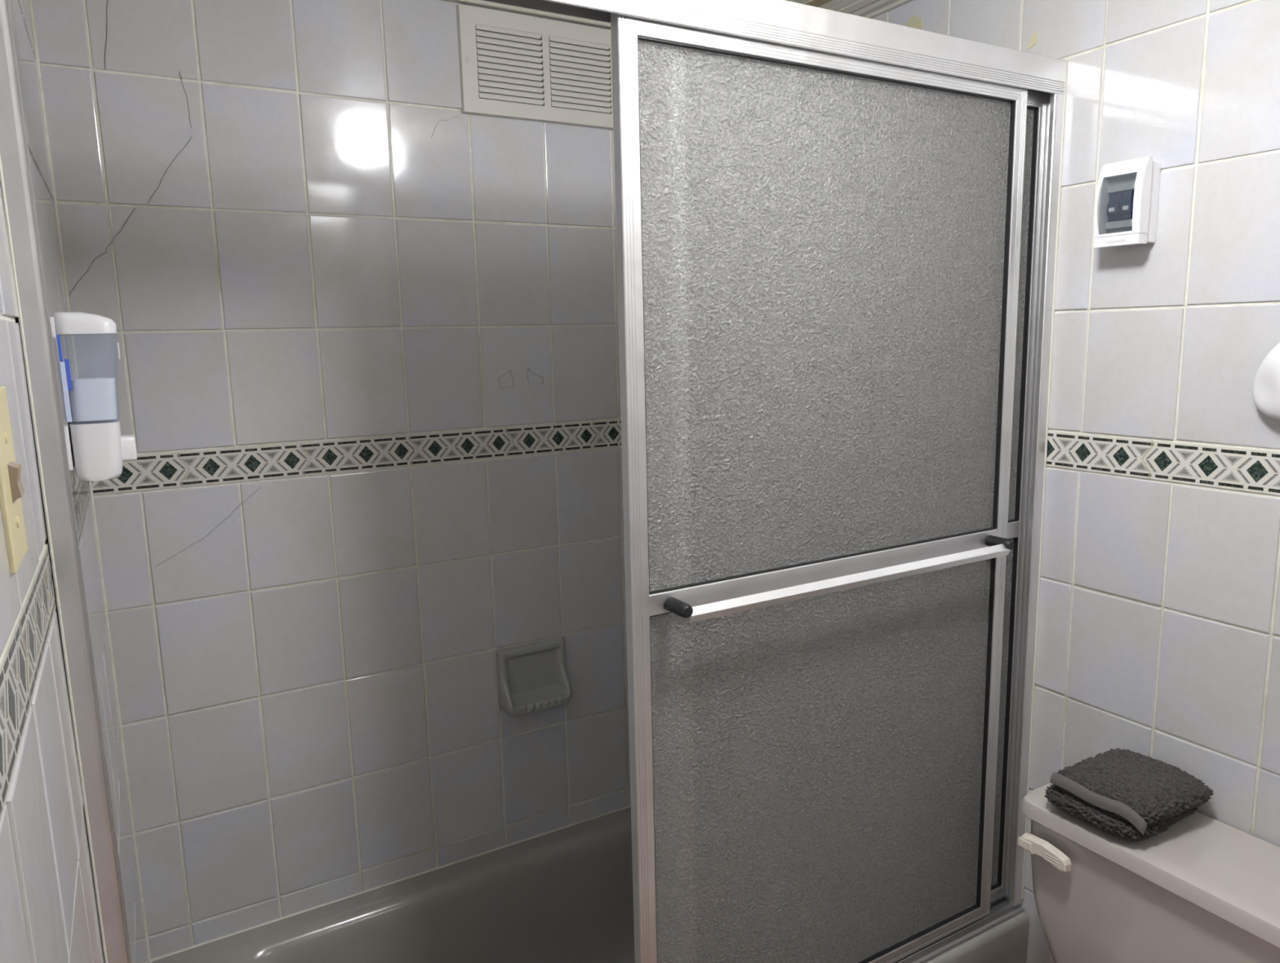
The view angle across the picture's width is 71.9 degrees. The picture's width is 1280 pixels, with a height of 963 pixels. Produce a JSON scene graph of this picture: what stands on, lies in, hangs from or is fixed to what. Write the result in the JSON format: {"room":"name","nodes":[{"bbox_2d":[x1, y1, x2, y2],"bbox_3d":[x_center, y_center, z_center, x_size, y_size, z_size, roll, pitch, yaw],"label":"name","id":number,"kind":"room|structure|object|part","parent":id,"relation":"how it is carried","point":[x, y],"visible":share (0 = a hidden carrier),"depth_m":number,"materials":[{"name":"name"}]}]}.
{"room":"bathroom","nodes":[
{"label":"bathroom","id":0,"kind":"room"},
{"bbox_2d":[0,0,149,962],"bbox_3d":[-0.292,0.346,0.384,0.061,2.080,2.500,-7,11,-29],"label":"wall","id":1,"kind":"structure","parent":0,"point":[49,911],"depth_m":0.73,"materials":[{"name":"tile"}]},
{"bbox_2d":[0,386,27,574],"bbox_3d":[-0.419,-0.004,0.589,0.010,0.117,0.080,-7,11,-29],"label":"light switch","id":2,"kind":"object","parent":1,"relation":"attached to","point":[11,489],"visible":1,"depth_m":0.58,"materials":[{"name":"beige plastic"}]},
{"bbox_2d":[0,539,57,823],"bbox_3d":[-0.105,0.200,0.065,0.003,0.060,1.797,-7,11,-29],"label":"trim","id":3,"kind":"structure","parent":1,"relation":"attached to","point":[21,658],"depth_m":0.57,"materials":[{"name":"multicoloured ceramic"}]},
{"bbox_2d":[72,479,90,545],"bbox_3d":[-0.723,0.038,1.137,0.003,0.060,0.696,-7,11,-29],"label":"trim","id":4,"kind":"structure","parent":1,"relation":"attached to","point":[82,494],"depth_m":1.18,"materials":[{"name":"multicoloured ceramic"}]},
{"bbox_2d":[49,311,137,481],"bbox_3d":[-0.648,-0.102,1.051,0.070,0.194,0.085,-7,11,-29],"label":"soap dispenser","id":5,"kind":"object","parent":1,"relation":"attached to","point":[96,447],"visible":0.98,"depth_m":1.02,"materials":[{"name":"white plastic"}]},
{"bbox_3d":[-0.676,-0.103,1.034,0.005,0.174,0.075,-7,11,-29],"label":"plate","id":6,"kind":"part","parent":5,"relation":"part of","materials":[{"name":"white plastic"}]},
{"bbox_3d":[-0.651,-0.101,1.001,0.005,0.068,0.003,-7,11,-29],"label":"holder arm","id":7,"kind":"part","parent":5,"relation":"part of","materials":[{"name":"white plastic"}]},
{"bbox_3d":[-0.651,-0.185,1.037,0.061,0.025,0.085,-7,11,-29],"label":"lid","id":8,"kind":"part","parent":5,"relation":"part of","materials":[{"name":"white plastic"}]},
{"bbox_2d":[0,0,1067,962],"bbox_3d":[0.068,0.133,1.212,1.437,1.506,0.066,-7,11,-29],"label":"shower door frame","id":9,"kind":"object","parent":1,"relation":"attached to","point":[784,22],"visible":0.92,"depth_m":1.08,"materials":[{"name":"metal"}]},
{"bbox_2d":[610,13,1048,962],"bbox_3d":[0.347,0.119,1.344,0.820,1.442,0.085,-7,11,-29],"label":"door","id":10,"kind":"structure","parent":9,"relation":"in","point":[818,253],"depth_m":1.30,"materials":[{"name":"glass"}]},
{"bbox_3d":[0.311,0.475,1.395,0.694,0.684,0.004,-7,11,-29],"label":"glass pane","id":11,"kind":"part","parent":10,"relation":"part of","materials":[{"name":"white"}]},
{"bbox_3d":[0.305,0.128,1.335,0.687,0.029,0.015,-7,11,-29],"label":"rail","id":12,"kind":"part","parent":10,"relation":"part of","materials":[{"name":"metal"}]},
{"bbox_3d":[0.289,-0.577,1.220,0.738,0.026,0.018,-7,11,-29],"label":"rail","id":13,"kind":"part","parent":10,"relation":"part of","materials":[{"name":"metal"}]},
{"bbox_3d":[0.295,-0.226,1.280,0.694,0.695,0.004,-7,11,-29],"label":"glass pane","id":14,"kind":"part","parent":10,"relation":"part of","materials":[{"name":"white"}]},
{"bbox_3d":[0.320,0.821,1.449,0.738,0.024,0.018,-7,11,-29],"label":"rail","id":15,"kind":"part","parent":10,"relation":"part of","materials":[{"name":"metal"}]},
{"bbox_3d":[0.380,0.810,1.507,0.741,0.024,0.018,-7,11,-29],"label":"rail","id":16,"kind":"part","parent":10,"relation":"part of","materials":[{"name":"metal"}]},
{"bbox_3d":[0.371,0.465,1.453,0.702,0.684,0.004,-7,11,-29],"label":"glass pane","id":17,"kind":"part","parent":10,"relation":"part of","materials":[{"name":"white"}]},
{"bbox_3d":[0.365,0.117,1.393,0.696,0.029,0.015,-7,11,-29],"label":"rail","id":18,"kind":"part","parent":10,"relation":"part of","materials":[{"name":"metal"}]},
{"bbox_3d":[0.364,0.110,1.392,0.741,1.442,0.018,-7,11,-29],"label":"sliding door panel","id":19,"kind":"part","parent":10,"relation":"part of","materials":[{"name":"silver metal"}]},
{"bbox_3d":[0.355,-0.238,1.338,0.702,0.698,0.004,-7,11,-29],"label":"glass pane","id":20,"kind":"part","parent":10,"relation":"part of","materials":[{"name":"white"}]},
{"bbox_3d":[0.348,-0.589,1.278,0.741,0.024,0.018,-7,11,-29],"label":"rail","id":21,"kind":"part","parent":10,"relation":"part of","materials":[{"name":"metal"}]},
{"bbox_2d":[31,0,631,959],"bbox_3d":[-0.287,0.108,1.839,1.433,2.080,0.054,-7,11,-29],"label":"wall","id":22,"kind":"structure","parent":0,"point":[291,224],"depth_m":1.62,"materials":[{"name":"tile"}]},
{"bbox_2d":[28,0,151,959],"bbox_3d":[-0.895,0.017,1.440,0.006,1.695,0.006,-7,11,-29],"label":"trim","id":23,"kind":"structure","parent":22,"relation":"attached to","point":[55,201],"depth_m":1.45,"materials":[{"name":"metal"}]},
{"bbox_2d":[91,419,621,495],"bbox_3d":[-0.279,-0.078,1.788,1.431,0.060,0.003,-7,11,-29],"label":"trim","id":24,"kind":"structure","parent":22,"relation":"attached to","point":[207,467],"depth_m":1.64,"materials":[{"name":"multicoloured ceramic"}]},
{"bbox_2d":[440,0,610,29],"bbox_3d":[-0.293,-0.895,1.644,1.430,0.016,0.020,-7,11,-29],"label":"trim","id":25,"kind":"structure","parent":22,"relation":"attached to","point":[479,3],"depth_m":1.69,"materials":[{"name":"silver"}]},
{"bbox_2d":[496,636,571,715],"bbox_3d":[-0.219,0.415,1.867,0.152,0.138,0.052,-7,11,-29],"label":"soap dish","id":26,"kind":"object","parent":22,"relation":"attached to","point":[532,677],"visible":1,"depth_m":1.87,"materials":[{"name":"grey ceramic"}]},
{"bbox_2d":[456,4,613,129],"bbox_3d":[-0.188,-0.802,1.723,0.338,0.190,0.012,-7,11,-29],"label":"air vent","id":27,"kind":"object","parent":22,"relation":"in","point":[513,66],"visible":0.87,"depth_m":1.71,"materials":[{"name":"grey paint"}]},
{"bbox_2d":[786,0,879,13],"bbox_3d":[0.311,-0.771,0.569,1.606,0.062,2.600,-7,11,-29],"label":"ceiling","id":28,"kind":"structure","parent":0,"point":[848,6],"depth_m":1.72,"materials":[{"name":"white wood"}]},
{"bbox_2d":[872,0,1279,962],"bbox_3d":[0.991,0.198,1.114,0.053,2.080,2.500,-7,11,-29],"label":"wall","id":29,"kind":"structure","parent":0,"point":[1158,637],"depth_m":1.34,"materials":[{"name":"tile"}]},
{"bbox_2d":[850,0,913,18],"bbox_3d":[0.938,-0.805,0.923,0.028,0.015,2.466,-7,11,-29],"label":"trim","id":30,"kind":"structure","parent":29,"relation":"attached to","point":[879,7],"depth_m":1.73,"materials":[{"name":"beige"}]},
{"bbox_2d":[1093,155,1160,248],"bbox_3d":[0.734,-0.419,1.332,0.057,0.124,0.071,-7,11,-29],"label":"box","id":31,"kind":"object","parent":29,"relation":"attached to","point":[1127,192],"visible":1,"depth_m":1.32,"materials":[{"name":"white plastic"}]},
{"bbox_3d":[0.732,-0.418,1.334,0.002,0.086,0.054,-7,11,-29],"label":"insert panel","id":32,"kind":"part","parent":31,"relation":"part of","materials":[{"name":"grey plastic"}]},
{"bbox_2d":[1046,431,1279,495],"bbox_3d":[0.966,0.011,1.072,0.003,0.060,2.495,-7,11,-29],"label":"trim","id":33,"kind":"structure","parent":29,"relation":"attached to","point":[1258,471],"depth_m":1.34,"materials":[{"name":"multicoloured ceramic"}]},
{"bbox_2d":[1252,342,1279,419],"bbox_3d":[0.870,-0.136,1.171,0.044,0.111,0.104,-7,11,-29],"label":"wall fixture","id":34,"kind":"object","parent":29,"relation":"attached to","point":[1266,384],"visible":1,"depth_m":1.19,"materials":[{"name":"white plastic"}]},
{"bbox_3d":[0.372,1.323,0.920,1.541,0.050,2.600,-7,11,-29],"label":"floor","id":35,"kind":"structure","parent":0,"visible":0},
{"bbox_2d":[149,804,1029,962],"bbox_3d":[-0.072,1.008,1.642,1.429,0.359,0.739,-7,11,-29],"label":"bathtub","id":36,"kind":"object","parent":35,"relation":"on","point":[563,895],"visible":0.28,"depth_m":1.82,"materials":[{"name":"grey ceramic"}]},
{"bbox_2d":[1017,782,1279,962],"bbox_3d":[0.608,0.893,1.191,0.670,0.700,0.492,-7,11,-29],"label":"toilet","id":37,"kind":"object","parent":35,"relation":"on","point":[1203,889],"visible":0.94,"depth_m":1.26,"materials":[{"name":"grey ceramic"}]},
{"bbox_3d":[0.631,0.575,1.376,0.026,0.032,0.088,-7,11,-29],"label":"flush lever","id":38,"kind":"part","parent":37,"relation":"part of","materials":[{"name":"beige plastic"}]},
{"bbox_2d":[1044,748,1213,840],"bbox_3d":[0.741,0.471,1.344,0.198,0.076,0.172,-7,11,-29],"label":"folded towel","id":39,"kind":"object","parent":37,"relation":"on","point":[1126,794],"visible":1,"depth_m":1.30,"materials":[{"name":"grey fabric"}]}
]}

